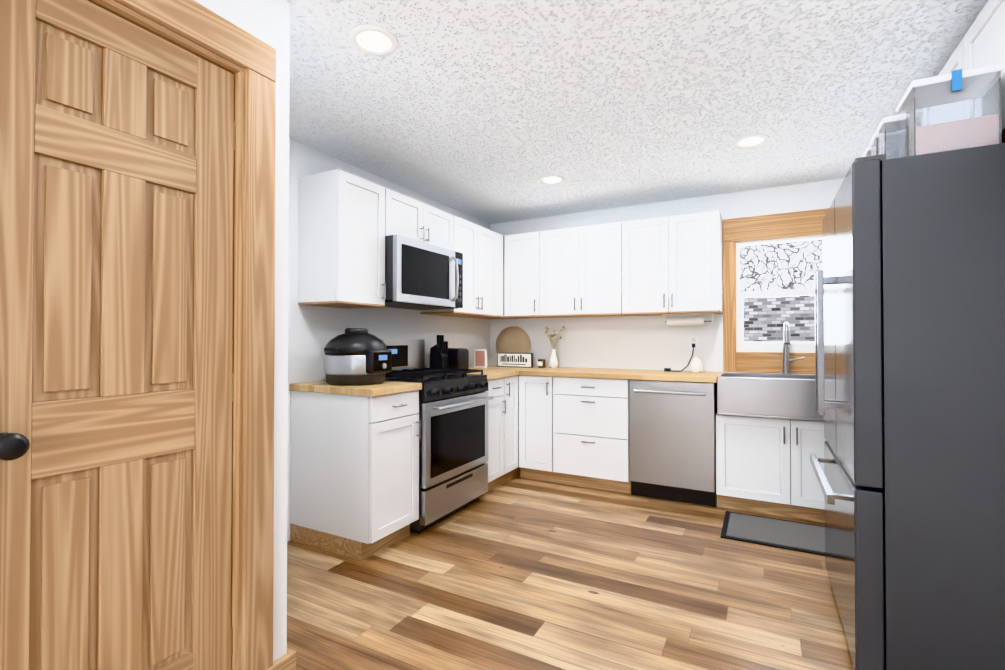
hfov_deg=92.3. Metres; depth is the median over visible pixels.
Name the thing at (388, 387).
countertop
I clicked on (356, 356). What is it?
multicooker
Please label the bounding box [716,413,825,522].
base cabinet
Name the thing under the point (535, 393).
base cabinet
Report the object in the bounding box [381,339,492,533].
range
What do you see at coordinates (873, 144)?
canister
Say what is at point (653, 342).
wall
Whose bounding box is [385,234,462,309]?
microwave
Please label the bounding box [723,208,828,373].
window unit
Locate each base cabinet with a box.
[290,390,420,560]
[485,377,509,490]
[510,376,519,478]
[518,375,553,481]
[554,377,630,493]
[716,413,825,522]
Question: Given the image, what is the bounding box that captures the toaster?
[447,348,468,368]
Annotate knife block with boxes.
[430,335,448,368]
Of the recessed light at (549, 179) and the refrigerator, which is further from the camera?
the recessed light at (549, 179)
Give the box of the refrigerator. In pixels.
[810,143,1004,669]
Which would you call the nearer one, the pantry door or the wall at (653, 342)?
the pantry door
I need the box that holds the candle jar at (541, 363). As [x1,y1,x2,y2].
[538,359,545,367]
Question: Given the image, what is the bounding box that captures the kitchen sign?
[497,353,532,367]
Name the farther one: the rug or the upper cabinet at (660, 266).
the upper cabinet at (660, 266)
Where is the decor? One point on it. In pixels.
(512, 339)
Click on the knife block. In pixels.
(439, 357)
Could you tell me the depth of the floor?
2.21 m
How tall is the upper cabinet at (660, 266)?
0.746 m
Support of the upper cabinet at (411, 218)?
attached to the wall at (313, 331)
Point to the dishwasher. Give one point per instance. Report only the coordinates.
(672, 426)
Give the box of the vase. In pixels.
[545,326,565,367]
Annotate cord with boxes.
[664,345,693,371]
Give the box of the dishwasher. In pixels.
[629,380,716,506]
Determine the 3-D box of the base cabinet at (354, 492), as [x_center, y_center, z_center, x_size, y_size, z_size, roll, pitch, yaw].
[-0.866,0.763,2.848,0.628,0.872,0.400,0,-1,28]
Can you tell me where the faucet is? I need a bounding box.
[782,322,803,373]
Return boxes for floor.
[287,474,854,669]
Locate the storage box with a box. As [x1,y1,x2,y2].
[896,63,1003,156]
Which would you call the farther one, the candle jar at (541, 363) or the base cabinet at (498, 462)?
the candle jar at (541, 363)
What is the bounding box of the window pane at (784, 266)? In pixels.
[740,239,822,343]
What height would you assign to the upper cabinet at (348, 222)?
0.746 m
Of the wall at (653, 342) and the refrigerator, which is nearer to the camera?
the refrigerator
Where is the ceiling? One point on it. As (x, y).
(491, 111)
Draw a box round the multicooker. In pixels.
[324,328,391,385]
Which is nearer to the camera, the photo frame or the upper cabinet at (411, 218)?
the upper cabinet at (411, 218)
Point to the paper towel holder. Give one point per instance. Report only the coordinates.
(694, 321)
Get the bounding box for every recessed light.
[349,25,398,55]
[539,175,564,183]
[733,134,768,147]
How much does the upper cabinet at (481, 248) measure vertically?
0.746 m
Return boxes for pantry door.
[0,0,235,669]
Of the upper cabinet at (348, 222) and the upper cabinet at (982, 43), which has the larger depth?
the upper cabinet at (348, 222)
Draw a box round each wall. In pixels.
[194,0,289,661]
[287,138,489,541]
[490,178,843,372]
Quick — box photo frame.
[474,349,486,367]
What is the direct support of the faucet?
on the countertop at (663, 375)
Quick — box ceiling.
[286,0,987,223]
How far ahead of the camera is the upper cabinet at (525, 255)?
4.37 m
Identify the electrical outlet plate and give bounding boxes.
[689,336,697,349]
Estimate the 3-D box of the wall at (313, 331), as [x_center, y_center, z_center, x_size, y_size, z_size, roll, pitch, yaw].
[-2.116,0.008,1.325,0.120,2.350,8.440,0,-1,28]
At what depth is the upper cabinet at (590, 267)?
4.08 m
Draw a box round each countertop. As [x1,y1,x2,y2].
[290,369,518,396]
[469,365,721,382]
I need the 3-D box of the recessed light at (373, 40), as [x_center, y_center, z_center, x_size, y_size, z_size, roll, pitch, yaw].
[-0.507,-1.157,1.903,0.189,0.006,0.189,0,-1,-17]
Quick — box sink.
[717,372,823,421]
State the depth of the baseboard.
1.65 m
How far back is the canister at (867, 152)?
2.08 m
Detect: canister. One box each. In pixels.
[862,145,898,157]
[869,131,899,157]
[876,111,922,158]
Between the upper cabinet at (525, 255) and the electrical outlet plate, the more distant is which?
the upper cabinet at (525, 255)
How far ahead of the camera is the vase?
4.39 m
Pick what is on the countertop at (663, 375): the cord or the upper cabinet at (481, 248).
the cord
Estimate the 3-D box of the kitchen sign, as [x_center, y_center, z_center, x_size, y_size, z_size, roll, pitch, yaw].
[0.113,0.235,4.539,0.365,0.135,0.024,0,-1,28]
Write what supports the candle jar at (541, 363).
on the countertop at (663, 375)
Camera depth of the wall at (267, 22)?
1.63 m
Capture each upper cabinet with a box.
[298,169,389,307]
[390,190,457,251]
[420,217,502,316]
[480,230,551,318]
[548,221,631,317]
[632,211,722,314]
[923,57,950,124]
[951,0,1004,142]
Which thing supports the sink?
in the countertop at (663, 375)
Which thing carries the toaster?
on the countertop at (388, 387)
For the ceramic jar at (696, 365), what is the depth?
3.74 m
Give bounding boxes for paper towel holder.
[662,313,713,325]
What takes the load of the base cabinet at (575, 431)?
on the floor
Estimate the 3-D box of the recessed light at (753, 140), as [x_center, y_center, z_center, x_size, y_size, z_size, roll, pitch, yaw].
[1.472,-1.148,2.861,0.189,0.006,0.189,0,-1,-17]
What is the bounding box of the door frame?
[88,0,275,669]
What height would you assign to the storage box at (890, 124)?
0.237 m
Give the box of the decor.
[496,326,530,352]
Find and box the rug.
[720,511,824,555]
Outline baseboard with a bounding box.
[267,647,295,669]
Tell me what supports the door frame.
attached to the wall at (267, 22)
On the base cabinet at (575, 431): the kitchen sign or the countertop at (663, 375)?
the countertop at (663, 375)
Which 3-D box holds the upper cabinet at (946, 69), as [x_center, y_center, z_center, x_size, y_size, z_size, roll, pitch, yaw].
[2.005,-0.876,1.908,0.398,0.470,0.566,0,-1,28]
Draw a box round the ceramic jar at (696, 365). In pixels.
[690,357,702,372]
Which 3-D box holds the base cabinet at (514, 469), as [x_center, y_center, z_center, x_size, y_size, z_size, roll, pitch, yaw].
[-0.068,0.778,4.335,0.628,0.872,0.941,0,-1,28]

